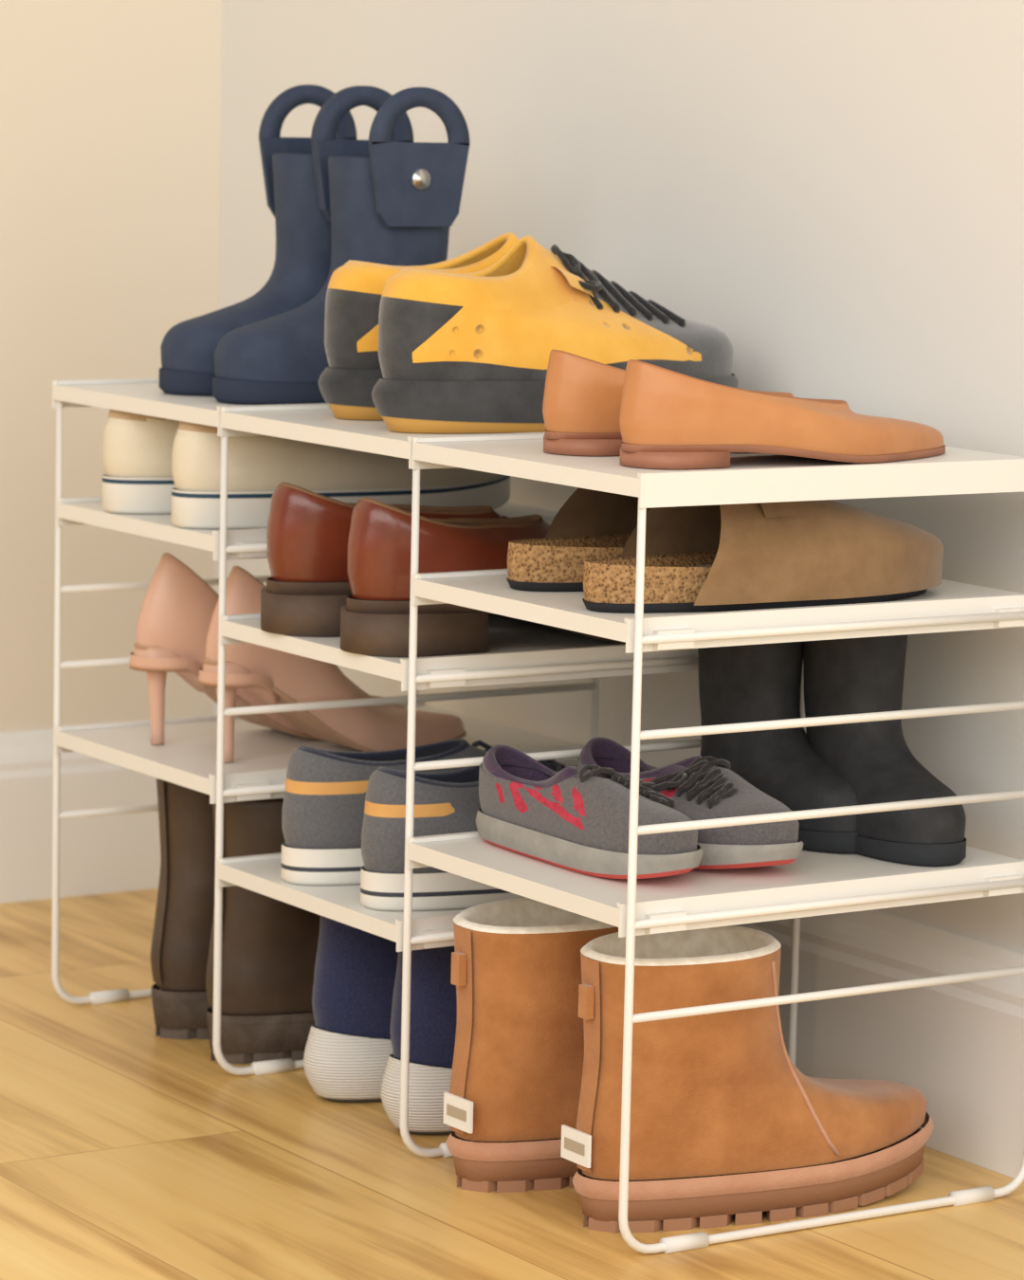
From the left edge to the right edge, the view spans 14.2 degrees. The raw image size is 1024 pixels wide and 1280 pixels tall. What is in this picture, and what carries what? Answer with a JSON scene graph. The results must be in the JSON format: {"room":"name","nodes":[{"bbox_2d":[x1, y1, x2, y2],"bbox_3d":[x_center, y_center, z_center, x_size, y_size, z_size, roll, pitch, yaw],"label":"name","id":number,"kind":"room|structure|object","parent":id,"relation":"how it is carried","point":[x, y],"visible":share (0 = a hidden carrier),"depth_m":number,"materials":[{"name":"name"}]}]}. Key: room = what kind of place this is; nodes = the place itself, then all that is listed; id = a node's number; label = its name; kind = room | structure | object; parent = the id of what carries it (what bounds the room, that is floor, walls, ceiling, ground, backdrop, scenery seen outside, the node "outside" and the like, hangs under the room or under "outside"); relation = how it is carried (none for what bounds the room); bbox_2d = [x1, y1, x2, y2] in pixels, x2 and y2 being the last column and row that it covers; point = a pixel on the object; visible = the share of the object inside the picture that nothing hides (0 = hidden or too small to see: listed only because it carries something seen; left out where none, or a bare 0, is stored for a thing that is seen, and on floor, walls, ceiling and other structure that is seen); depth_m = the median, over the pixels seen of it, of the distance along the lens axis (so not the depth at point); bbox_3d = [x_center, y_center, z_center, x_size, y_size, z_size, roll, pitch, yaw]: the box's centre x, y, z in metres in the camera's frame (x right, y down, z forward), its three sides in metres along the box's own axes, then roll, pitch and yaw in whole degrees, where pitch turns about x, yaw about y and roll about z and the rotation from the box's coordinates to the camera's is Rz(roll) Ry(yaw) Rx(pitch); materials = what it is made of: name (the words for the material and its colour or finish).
{"room":"entryway","nodes":[
{"label":"entryway","id":0,"kind":"room"},
{"bbox_2d":[0,0,222,732],"bbox_3d":[-2.515,-0.995,2.016,5.348,2.700,0.120,-4,9,-33],"label":"wall","id":1,"kind":"structure","parent":0,"point":[110,110],"depth_m":3.46,"materials":[{"name":"beige paint"}]},
{"bbox_2d":[0,729,160,903],"bbox_3d":[-2.506,0.281,2.128,5.348,0.142,0.020,-4,9,-33],"label":"baseboard","id":2,"kind":"structure","parent":1,"relation":"attached to","point":[111,853],"depth_m":3.48,"materials":[{"name":"white paint"}]},
{"bbox_2d":[0,888,1023,1279],"bbox_3d":[-0.834,0.749,-0.328,5.468,0.060,6.270,-4,9,-33],"label":"floor","id":3,"kind":"structure","parent":0,"point":[127,1152],"depth_m":2.58,"materials":[{"name":"brown wood"}]},
{"bbox_2d":[150,778,215,1040],"bbox_3d":[-0.139,0.186,3.044,0.286,0.192,0.094,-4,9,-33],"label":"boot","id":4,"kind":"object","parent":3,"relation":"on","point":[185,903],"visible":0.3,"depth_m":2.96,"materials":[{"name":"brown leather"}]},
{"bbox_2d":[205,797,320,1064],"bbox_3d":[-0.093,0.197,2.972,0.286,0.192,0.094,-4,9,-33],"label":"boot","id":5,"kind":"object","parent":3,"relation":"on","point":[269,945],"visible":0.26,"depth_m":2.90,"materials":[{"name":"brown leather"}]},
{"bbox_2d":[302,914,398,1102],"bbox_3d":[-0.014,0.237,2.864,0.293,0.144,0.102,-4,9,-33],"label":"boot","id":6,"kind":"object","parent":3,"relation":"on","point":[348,1050],"visible":0.21,"depth_m":2.79,"materials":[{"name":"blue fabric"}]},
{"bbox_2d":[380,946,457,1135],"bbox_3d":[0.038,0.249,2.788,0.293,0.144,0.102,-4,9,-33],"label":"shoe","id":7,"kind":"object","parent":3,"relation":"on","point":[433,999],"visible":0.24,"depth_m":2.70,"materials":[{"name":"blue fabric"}]},
{"bbox_2d":[443,896,618,1192],"bbox_3d":[0.073,0.254,2.648,0.267,0.174,0.102,-4,9,-34],"label":"boot","id":8,"kind":"object","parent":3,"relation":"on","point":[516,1079],"visible":0.43,"depth_m":2.57,"materials":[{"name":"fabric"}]},
{"bbox_2d":[51,378,1023,1253],"bbox_3d":[-0.002,0.082,2.807,0.319,0.471,0.765,-4,9,-33],"label":"shoe rack","id":9,"kind":"object","parent":3,"relation":"on","point":[192,755],"visible":0.69,"depth_m":2.58,"materials":[{"name":"white metal"}]},
{"bbox_2d":[102,409,179,513],"bbox_3d":[-0.170,-0.140,3.011,0.285,0.082,0.098,-4,9,-33],"label":"sneaker","id":10,"kind":"object","parent":9,"relation":"on","point":[137,448],"visible":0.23,"depth_m":2.93,"materials":[{"name":"beige leather"}]},
{"bbox_2d":[128,552,406,745],"bbox_3d":[-0.177,0.002,3.017,0.229,0.140,0.070,-4,9,-33],"label":"pump","id":11,"kind":"object","parent":9,"relation":"on","point":[178,606],"visible":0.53,"depth_m":2.96,"materials":[{"name":"leather"}]},
{"bbox_2d":[158,84,391,395],"bbox_3d":[-0.169,-0.291,2.969,0.185,0.222,0.085,-4,9,-33],"label":"boot","id":12,"kind":"object","parent":9,"relation":"on","point":[301,270],"visible":0.46,"depth_m":2.96,"materials":[{"name":"blue plastic"}]},
{"bbox_2d":[198,566,466,762],"bbox_3d":[-0.123,0.012,2.949,0.229,0.140,0.070,-4,9,-33],"label":"pump","id":13,"kind":"object","parent":9,"relation":"on","point":[272,676],"visible":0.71,"depth_m":2.91,"materials":[{"name":"leather"}]},
{"bbox_2d":[171,420,510,529],"bbox_3d":[-0.117,-0.128,2.929,0.285,0.082,0.098,-4,9,-33],"label":"sneaker","id":14,"kind":"object","parent":9,"relation":"on","point":[257,465],"visible":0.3,"depth_m":2.86,"materials":[{"name":"beige leather"}]},
{"bbox_2d":[212,85,470,404],"bbox_3d":[-0.126,-0.281,2.898,0.185,0.222,0.085,-4,9,-33],"label":"boot","id":15,"kind":"object","parent":9,"relation":"on","point":[396,201],"visible":0.52,"depth_m":2.88,"materials":[{"name":"blue plastic"}]},
{"bbox_2d":[260,481,529,636],"bbox_3d":[-0.029,-0.063,2.820,0.314,0.100,0.101,-4,9,-33],"label":"shoe","id":16,"kind":"object","parent":9,"relation":"in","point":[306,591],"visible":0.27,"depth_m":2.73,"materials":[{"name":"brown leather"}]},
{"bbox_2d":[317,232,519,420],"bbox_3d":[0.002,-0.218,2.813,0.298,0.126,0.107,-4,9,-33],"label":"sneaker","id":17,"kind":"object","parent":9,"relation":"on","point":[355,289],"visible":0.28,"depth_m":2.73,"materials":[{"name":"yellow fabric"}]},
{"bbox_2d":[280,738,565,885],"bbox_3d":[-0.030,0.111,2.829,0.285,0.093,0.098,-4,9,-33],"label":"sneaker","id":18,"kind":"object","parent":9,"relation":"on","point":[323,805],"visible":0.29,"depth_m":2.75,"materials":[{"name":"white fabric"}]},
{"bbox_2d":[360,759,576,911],"bbox_3d":[0.022,0.122,2.756,0.285,0.093,0.098,-4,9,-33],"label":"sneaker","id":19,"kind":"object","parent":9,"relation":"on","point":[445,802],"visible":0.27,"depth_m":2.67,"materials":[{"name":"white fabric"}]},
{"bbox_2d":[340,496,625,657],"bbox_3d":[0.025,-0.051,2.736,0.314,0.100,0.101,-4,9,-33],"label":"shoe","id":20,"kind":"object","parent":9,"relation":"in","point":[374,619],"visible":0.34,"depth_m":2.65,"materials":[{"name":"brown leather"}]},
{"bbox_2d":[371,235,738,433],"bbox_3d":[0.040,-0.205,2.722,0.299,0.126,0.103,-5,10,-40],"label":"sneaker","id":21,"kind":"object","parent":9,"relation":"on","point":[459,353],"visible":0.94,"depth_m":2.66,"materials":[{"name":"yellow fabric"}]},
{"bbox_2d":[506,487,652,591],"bbox_3d":[0.114,-0.077,2.608,0.269,0.077,0.107,-4,9,-33],"label":"clog","id":22,"kind":"object","parent":9,"relation":"in","point":[591,524],"visible":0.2,"depth_m":2.59,"materials":[{"name":"brown leather"}]},
{"bbox_2d":[475,744,703,878],"bbox_3d":[0.049,0.106,2.558,0.081,0.064,0.207,-6,10,-42],"label":"shoe","id":23,"kind":"object","parent":9,"relation":"in","point":[566,818],"visible":0.95,"depth_m":2.52,"materials":[{"name":"grey fabric"}]},
{"bbox_2d":[542,349,793,456],"bbox_3d":[0.130,-0.153,2.583,0.257,0.064,0.078,-4,9,-33],"label":"flat shoe","id":24,"kind":"object","parent":9,"relation":"on","point":[581,405],"visible":0.38,"depth_m":2.51,"materials":[{"name":"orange leather"}]},
{"bbox_2d":[577,736,803,869],"bbox_3d":[0.104,0.103,2.589,0.081,0.064,0.207,-3,9,-30],"label":"shoe","id":25,"kind":"object","parent":9,"relation":"in","point":[700,790],"visible":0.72,"depth_m":2.53,"materials":[{"name":"grey fabric"}]},
{"bbox_2d":[582,499,943,612],"bbox_3d":[0.158,-0.063,2.514,0.269,0.077,0.107,-4,9,-33],"label":"clog","id":26,"kind":"object","parent":9,"relation":"in","point":[759,556],"visible":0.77,"depth_m":2.47,"materials":[{"name":"brown leather"}]},
{"bbox_2d":[619,359,945,469],"bbox_3d":[0.174,-0.142,2.508,0.257,0.064,0.078,-4,9,-33],"label":"flat shoe","id":27,"kind":"object","parent":9,"relation":"on","point":[668,419],"visible":1,"depth_m":2.45,"materials":[{"name":"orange leather"}]},
{"bbox_2d":[697,640,879,854],"bbox_3d":[0.180,0.050,2.658,0.067,0.154,0.157,-5,10,-38],"label":"boot","id":28,"kind":"object","parent":9,"relation":"on","point":[760,682],"visible":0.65,"depth_m":2.65,"materials":[{"name":"black leather"}]},
{"bbox_2d":[803,634,966,866],"bbox_3d":[0.239,0.056,2.627,0.067,0.154,0.157,-3,9,-28],"label":"boot","id":29,"kind":"object","parent":9,"relation":"on","point":[847,676],"visible":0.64,"depth_m":2.62,"materials":[{"name":"black leather"}]},
{"bbox_2d":[560,925,933,1233],"bbox_3d":[0.153,0.267,2.561,0.267,0.174,0.102,-4,9,-33],"label":"boot","id":30,"kind":"object","parent":3,"relation":"on","point":[724,1124],"visible":0.93,"depth_m":2.50,"materials":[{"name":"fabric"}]},
{"bbox_2d":[213,0,1023,952],"bbox_3d":[1.446,-0.760,0.928,0.120,2.700,6.270,-4,9,-33],"label":"wall","id":31,"kind":"structure","parent":0,"point":[834,189],"depth_m":2.85,"materials":[{"name":"white paint"}]},
{"bbox_2d":[734,909,1023,1182],"bbox_3d":[1.397,0.519,1.002,0.020,0.142,6.130,-4,9,-33],"label":"baseboard","id":32,"kind":"structure","parent":31,"relation":"attached to","point":[960,1045],"depth_m":2.72,"materials":[{"name":"white paint"}]}
]}

